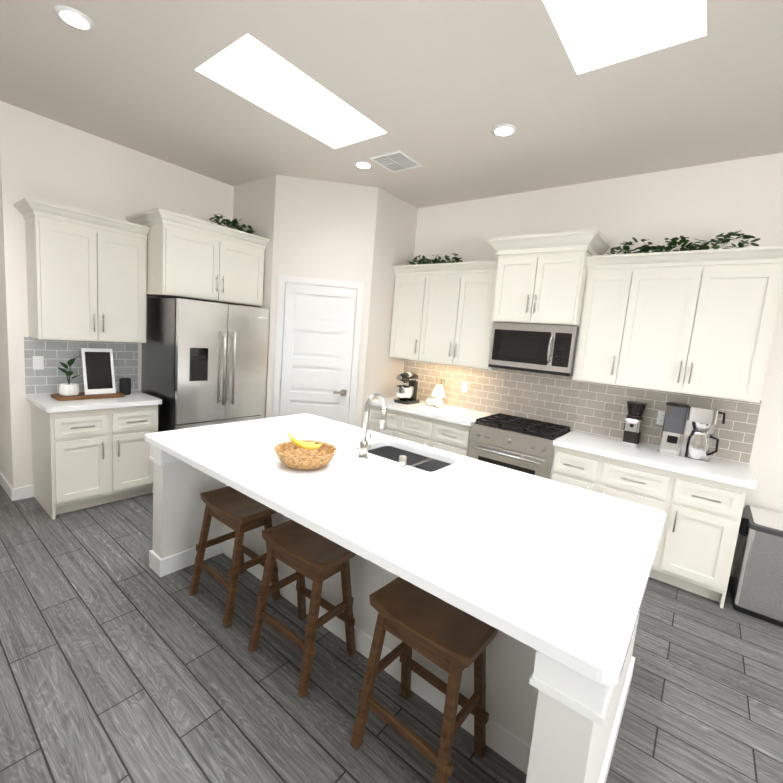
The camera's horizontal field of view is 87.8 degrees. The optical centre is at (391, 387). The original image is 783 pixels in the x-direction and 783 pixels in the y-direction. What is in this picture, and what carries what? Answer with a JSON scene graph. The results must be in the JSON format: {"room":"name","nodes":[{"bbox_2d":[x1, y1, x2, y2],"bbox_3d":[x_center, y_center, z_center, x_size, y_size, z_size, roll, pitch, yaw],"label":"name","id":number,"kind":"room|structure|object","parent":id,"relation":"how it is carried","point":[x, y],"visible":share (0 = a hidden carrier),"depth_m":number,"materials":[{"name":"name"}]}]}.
{"room":"kitchen","nodes":[
{"label":"kitchen","id":0,"kind":"room"},
{"bbox_2d":[0,101,231,488],"bbox_3d":[-2.374,-0.762,4.981,0.900,3.200,3.580,10,9,37],"label":"wall","id":1,"kind":"structure","parent":0,"point":[43,159],"depth_m":3.48,"materials":[{"name":"white paint"}]},
{"bbox_2d":[0,471,15,500],"bbox_3d":[-3.532,0.871,3.706,0.734,0.105,0.014,10,9,37],"label":"baseboard","id":2,"kind":"structure","parent":1,"relation":"attached to","point":[11,492],"depth_m":3.58,"materials":[{"name":"white wood"}]},
{"bbox_2d":[24,337,137,394],"bbox_3d":[-2.829,-0.202,3.770,0.009,0.494,0.860,10,9,37],"label":"tile backsplash","id":3,"kind":"structure","parent":1,"relation":"attached to","point":[51,377],"depth_m":3.63,"materials":[{"name":"grey tile"}]},
{"bbox_2d":[32,356,43,369],"bbox_3d":[-3.032,-0.211,3.490,0.010,0.116,0.072,10,9,37],"label":"light switch","id":4,"kind":"object","parent":3,"relation":"attached to","point":[38,362],"visible":1,"depth_m":3.49,"materials":[{"name":"white plastic"}]},
{"bbox_2d":[14,197,149,342],"bbox_3d":[-2.641,-0.936,3.524,0.394,1.048,0.850,10,9,37],"label":"upper cabinet","id":5,"kind":"object","parent":1,"relation":"attached to","point":[86,276],"visible":1,"depth_m":3.39,"materials":[{"name":"beige wood"}]},
{"bbox_2d":[229,174,417,429],"bbox_3d":[-0.870,-0.635,4.948,1.530,3.200,1.530,10,9,37],"label":"wall","id":6,"kind":"structure","parent":0,"point":[323,229],"depth_m":4.35,"materials":[{"name":"white paint"}]},
{"bbox_2d":[126,208,268,305],"bbox_3d":[-1.912,-1.239,4.130,0.716,0.703,1.152,10,9,37],"label":"upper cabinet","id":7,"kind":"object","parent":6,"relation":"attached to","point":[189,258],"visible":0.98,"depth_m":3.81,"materials":[{"name":"beige wood"}]},
{"bbox_2d":[209,213,254,234],"bbox_3d":[-1.638,-1.673,4.155,0.160,0.139,0.559,10,9,37],"label":"greenery","id":8,"kind":"object","parent":7,"relation":"on","point":[234,223],"visible":0.79,"depth_m":4.14,"materials":[{"name":"green plant"}]},
{"bbox_2d":[273,275,363,425],"bbox_3d":[-0.828,-0.068,4.474,0.650,2.205,0.650,10,9,37],"label":"pantry door","id":9,"kind":"structure","parent":6,"relation":"in","point":[318,333],"depth_m":4.41,"materials":[{"name":"white wood"}]},
{"bbox_2d":[0,485,782,782],"bbox_3d":[-1.365,1.468,1.070,11.650,0.060,8.700,10,9,37],"label":"floor","id":10,"kind":"structure","parent":0,"point":[121,661],"depth_m":1.93,"materials":[{"name":"grey wood"}]},
{"bbox_2d":[31,403,157,518],"bbox_3d":[-2.638,0.561,3.656,0.664,0.875,0.780,10,9,37],"label":"base cabinet","id":11,"kind":"object","parent":10,"relation":"on","point":[82,459],"visible":1,"depth_m":3.41,"materials":[{"name":"beige wood"}]},
{"bbox_2d":[26,390,161,412],"bbox_3d":[-2.606,0.108,3.599,0.655,0.040,0.835,10,9,37],"label":"countertop","id":12,"kind":"structure","parent":11,"relation":"on","point":[47,403],"depth_m":3.40,"materials":[{"name":"white stone"}]},
{"bbox_2d":[51,391,124,400],"bbox_3d":[-2.676,0.070,3.597,0.260,0.022,0.490,10,9,37],"label":"serving board","id":13,"kind":"object","parent":12,"relation":"on","point":[79,396],"visible":0.83,"depth_m":3.51,"materials":[{"name":"brown wood"}]},
{"bbox_2d":[56,355,80,395],"bbox_3d":[-2.753,-0.112,3.466,0.202,0.357,0.204,10,9,37],"label":"potted plant","id":14,"kind":"object","parent":13,"relation":"on","point":[68,389],"visible":1,"depth_m":3.45,"materials":[{"name":"white ceramic"}]},
{"bbox_2d":[81,348,115,394],"bbox_3d":[-2.649,-0.150,3.667,0.145,0.400,0.235,10,9,37],"label":"display","id":15,"kind":"object","parent":13,"relation":"on","point":[98,370],"visible":1,"depth_m":3.64,"materials":[{"name":"white"}]},
{"bbox_2d":[119,378,130,394],"bbox_3d":[-2.507,-0.011,3.829,0.091,0.152,0.092,10,9,37],"label":"smart speaker","id":16,"kind":"object","parent":12,"relation":"on","point":[125,386],"visible":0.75,"depth_m":3.80},
{"bbox_2d":[141,298,268,431],"bbox_3d":[-1.942,0.051,4.274,0.860,1.840,0.930,10,9,37],"label":"refrigerator","id":17,"kind":"object","parent":10,"relation":"on","point":[203,363],"visible":0.6,"depth_m":3.91,"materials":[{"name":"silver metal"}]},
{"bbox_2d":[189,486,280,627],"bbox_3d":[-0.941,0.978,2.470,0.459,0.624,0.365,10,9,37],"label":"stool","id":18,"kind":"object","parent":10,"relation":"on","point":[240,514],"visible":0.98,"depth_m":2.39,"materials":[{"name":"brown wood"}]},
{"bbox_2d":[248,519,356,697],"bbox_3d":[-0.440,1.068,2.082,0.459,0.624,0.365,10,9,36],"label":"stool","id":19,"kind":"object","parent":10,"relation":"on","point":[317,559],"visible":0.98,"depth_m":2.03,"materials":[{"name":"brown wood"}]},
{"bbox_2d":[368,404,395,436],"bbox_3d":[0.071,0.632,4.835,0.436,0.876,0.628,10,9,37],"label":"base cabinet","id":20,"kind":"object","parent":10,"relation":"on","point":[375,411],"depth_m":4.57,"materials":[{"name":"beige wood"}]},
{"bbox_2d":[149,444,639,782],"bbox_3d":[-0.148,0.928,2.372,2.678,0.875,1.304,10,9,37],"label":"kitchen island","id":21,"kind":"object","parent":10,"relation":"on","point":[550,720],"visible":0.42,"depth_m":1.70,"materials":[{"name":"white paint"}]},
{"bbox_2d":[145,413,665,685],"bbox_3d":[-0.116,0.476,2.312,2.720,0.040,1.350,10,9,37],"label":"island countertop","id":22,"kind":"structure","parent":21,"relation":"on","point":[557,571],"depth_m":1.69,"materials":[{"name":"white stone"}]},
{"bbox_2d":[274,440,336,469],"bbox_3d":[-0.479,0.382,2.267,0.345,0.096,0.350,10,9,37],"label":"woven basket","id":23,"kind":"object","parent":22,"relation":"on","point":[290,454],"visible":0.98,"depth_m":2.23,"materials":[{"name":"wicker"}]},
{"bbox_2d":[287,432,320,449],"bbox_3d":[-0.460,0.289,2.207,0.036,0.117,0.219,11,10,40],"label":"banana","id":24,"kind":"object","parent":23,"relation":"in","point":[303,444],"visible":1,"depth_m":2.16,"materials":[{"name":"yellow food"}]},
{"bbox_2d":[358,392,386,458],"bbox_3d":[-0.093,0.231,2.510,0.112,0.398,0.223,10,9,37],"label":"faucet","id":25,"kind":"object","parent":22,"relation":"on","point":[364,446],"visible":1,"depth_m":2.46,"materials":[{"name":"silver metal"}]},
{"bbox_2d":[399,455,406,466],"bbox_3d":[0.067,0.431,2.389,0.046,0.058,0.046,10,9,37],"label":"soap dispenser","id":26,"kind":"object","parent":22,"relation":"on","point":[402,460],"visible":1,"depth_m":2.37,"materials":[{"name":"metal"}]},
{"bbox_2d":[368,446,451,471],"bbox_3d":[0.087,0.583,2.649,0.640,0.222,0.400,10,9,37],"label":"undermount sink","id":27,"kind":"object","parent":22,"relation":"in","point":[421,462],"depth_m":2.84,"materials":[{"name":"silver metal"}]},
{"bbox_2d":[350,577,497,782],"bbox_3d":[0.134,1.173,1.625,0.459,0.624,0.365,11,9,39],"label":"stool","id":28,"kind":"object","parent":10,"relation":"on","point":[452,641],"visible":0.94,"depth_m":1.57,"materials":[{"name":"brown wood"}]},
{"bbox_2d":[396,410,471,456],"bbox_3d":[0.583,0.725,4.439,0.872,0.876,0.628,10,9,37],"label":"base cabinet","id":29,"kind":"object","parent":10,"relation":"on","point":[451,437],"depth_m":4.16,"materials":[{"name":"beige wood"}]},
{"bbox_2d":[370,397,496,426],"bbox_3d":[0.440,0.242,4.501,1.307,0.040,0.658,10,9,37],"label":"countertop","id":30,"kind":"structure","parent":29,"relation":"on","point":[461,416],"depth_m":4.32,"materials":[{"name":"white stone"}]},
{"bbox_2d":[394,372,419,404],"bbox_3d":[0.183,-0.002,4.683,0.222,0.355,0.360,10,9,37],"label":"stand mixer","id":31,"kind":"object","parent":30,"relation":"on","point":[406,394],"visible":1,"depth_m":4.60,"materials":[{"name":"black metal"}]},
{"bbox_2d":[425,398,432,404],"bbox_3d":[0.435,0.157,4.641,0.096,0.091,0.096,10,9,37],"label":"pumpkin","id":32,"kind":"object","parent":30,"relation":"on","point":[428,401],"visible":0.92,"depth_m":4.61,"materials":[{"name":"white ceramic"}]},
{"bbox_2d":[432,385,444,406],"bbox_3d":[0.525,0.098,4.554,0.156,0.245,0.156,10,9,37],"label":"table lamp","id":33,"kind":"object","parent":30,"relation":"on","point":[438,391],"visible":1,"depth_m":4.51,"materials":[{"name":"white ceramic"}]},
{"bbox_2d":[435,377,444,398],"bbox_3d":[0.550,0.041,4.671,0.156,0.332,0.115,10,9,37],"label":"vase","id":34,"kind":"object","parent":30,"relation":"on","point":[440,382],"visible":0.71,"depth_m":4.67,"materials":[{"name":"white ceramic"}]},
{"bbox_2d":[468,413,570,478],"bbox_3d":[1.190,0.807,3.894,0.756,0.948,0.712,10,9,37],"label":"gas range","id":35,"kind":"object","parent":10,"relation":"on","point":[524,445],"visible":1,"depth_m":3.66,"materials":[{"name":"silver metal"}]},
{"bbox_2d":[550,445,746,607],"bbox_3d":[1.994,0.982,3.324,1.240,0.875,0.664,10,9,37],"label":"base cabinet","id":36,"kind":"object","parent":10,"relation":"on","point":[696,546],"visible":0.69,"depth_m":2.91,"materials":[{"name":"beige wood"}]},
{"bbox_2d":[553,430,756,488],"bbox_3d":[2.049,0.532,3.256,1.279,0.040,0.658,10,9,37],"label":"countertop","id":37,"kind":"structure","parent":36,"relation":"on","point":[736,473],"depth_m":3.07,"materials":[{"name":"white stone"}]},
{"bbox_2d":[620,401,646,447],"bbox_3d":[2.028,0.305,3.408,0.144,0.366,0.197,10,9,37],"label":"grinder","id":38,"kind":"object","parent":37,"relation":"on","point":[633,423],"visible":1,"depth_m":3.35,"materials":[{"name":"silver metal"}]},
{"bbox_2d":[657,402,724,464],"bbox_3d":[2.304,0.342,3.126,0.373,0.410,0.232,10,9,37],"label":"coffee maker","id":39,"kind":"object","parent":37,"relation":"on","point":[687,432],"visible":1,"depth_m":3.07,"materials":[{"name":"silver metal"}]},
{"bbox_2d":[730,505,782,626],"bbox_3d":[2.649,1.225,2.836,0.405,0.622,0.488,10,9,37],"label":"trash can","id":40,"kind":"object","parent":10,"relation":"on","point":[756,582],"visible":1,"depth_m":2.71,"materials":[{"name":"silver metal"}]},
{"bbox_2d":[0,0,782,207],"bbox_3d":[-0.343,-1.799,0.061,9.750,0.420,8.700,10,9,37],"label":"ceiling","id":41,"kind":"structure","parent":0,"point":[438,90],"depth_m":2.55,"materials":[{"name":"beige paint"}]},
{"bbox_2d":[53,5,95,31],"bbox_3d":[-1.684,-1.958,2.161,0.179,0.011,0.179,9,8,31],"label":"recessed light","id":42,"kind":"object","parent":41,"relation":"in","point":[74,18],"depth_m":2.15,"materials":[{"name":"white plastic"}]},
{"bbox_2d":[195,34,386,148],"bbox_3d":[-0.595,-2.332,2.772,0.580,0.750,1.200,10,9,37],"label":"skylight","id":43,"kind":"object","parent":41,"relation":"attached to","point":[252,69],"visible":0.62,"depth_m":3.02,"materials":[{"name":"white glass"}]},
{"bbox_2d":[354,160,372,168],"bbox_3d":[-0.259,-2.042,3.736,0.179,0.011,0.179,9,8,31],"label":"recessed light","id":44,"kind":"object","parent":41,"relation":"in","point":[361,164],"depth_m":3.72,"materials":[{"name":"white plastic"}]},
{"bbox_2d":[369,150,421,172],"bbox_3d":[0.040,-2.002,3.618,0.340,0.013,0.340,10,9,37],"label":"ceiling vent","id":45,"kind":"object","parent":41,"relation":"in","point":[396,161],"visible":0.98,"depth_m":3.57,"materials":[{"name":"white metal"}]},
{"bbox_2d":[491,124,516,136],"bbox_3d":[0.811,-1.852,2.933,0.179,0.011,0.179,9,8,31],"label":"recessed light","id":46,"kind":"object","parent":41,"relation":"in","point":[501,130],"depth_m":2.92,"materials":[{"name":"white"}]},
{"bbox_2d":[543,0,706,74],"bbox_3d":[0.932,-2.057,1.590,0.580,0.750,1.200,10,9,37],"label":"skylight","id":47,"kind":"object","parent":41,"relation":"attached to","point":[595,34],"visible":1,"depth_m":2.07,"materials":[{"name":"white glass"}]},
{"bbox_2d":[414,153,782,562],"bbox_3d":[2.501,-0.158,3.374,8.850,3.200,0.150,10,9,37],"label":"wall","id":48,"kind":"structure","parent":0,"point":[707,202],"depth_m":3.36,"materials":[{"name":"white paint"}]},
{"bbox_2d":[389,260,502,369],"bbox_3d":[0.606,-0.791,4.474,1.307,1.048,0.394,10,9,37],"label":"upper cabinet","id":49,"kind":"object","parent":48,"relation":"attached to","point":[442,313],"visible":0.9,"depth_m":4.32,"materials":[{"name":"beige wood"}]},
{"bbox_2d":[408,253,462,264],"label":"greenery","id":50,"kind":"object","parent":49,"relation":"on","point":[421,261],"depth_m":4.53,"materials":[{"name":"green plant"}]},
{"bbox_2d":[487,229,610,326],"bbox_3d":[1.392,-0.957,3.745,0.943,0.747,0.552,10,9,37],"label":"upper cabinet","id":51,"kind":"object","parent":48,"relation":"attached to","point":[540,278],"visible":0.98,"depth_m":3.54,"materials":[{"name":"beige wood"}]},
{"bbox_2d":[488,322,578,376],"bbox_3d":[1.367,-0.370,3.849,0.754,0.432,0.478,10,9,37],"label":"microwave","id":52,"kind":"object","parent":51,"relation":"attached to","point":[543,348],"visible":0.98,"depth_m":3.67,"materials":[{"name":"silver metal"}]},
{"bbox_2d":[404,359,761,463],"bbox_3d":[1.459,0.099,4.105,3.343,0.538,0.009,10,9,37],"label":"tile backsplash","id":53,"kind":"structure","parent":48,"relation":"attached to","point":[593,408],"depth_m":3.88,"materials":[{"name":"grey tile"}]},
{"bbox_2d":[461,382,467,392],"bbox_3d":[0.824,-0.005,4.586,0.072,0.116,0.007,10,9,37],"label":"outlet","id":54,"kind":"object","parent":53,"relation":"attached to","point":[464,386],"visible":1,"depth_m":4.58,"materials":[{"name":"white plastic"}]},
{"bbox_2d":[656,411,664,424],"bbox_3d":[2.296,0.261,3.447,0.072,0.116,0.007,10,9,37],"label":"outlet","id":55,"kind":"object","parent":53,"relation":"attached to","point":[660,417],"visible":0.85,"depth_m":3.45,"materials":[{"name":"white plastic"}]},
{"bbox_2d":[572,246,782,402],"bbox_3d":[2.224,-0.499,3.221,1.306,1.048,0.394,10,9,37],"label":"upper cabinet","id":56,"kind":"object","parent":48,"relation":"attached to","point":[698,322],"visible":1,"depth_m":3.06,"materials":[{"name":"beige wood"}]},
{"bbox_2d":[607,230,759,254],"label":"greenery","id":57,"kind":"object","parent":56,"relation":"on","point":[673,243],"depth_m":3.14,"materials":[{"name":"green plant"}]}
]}

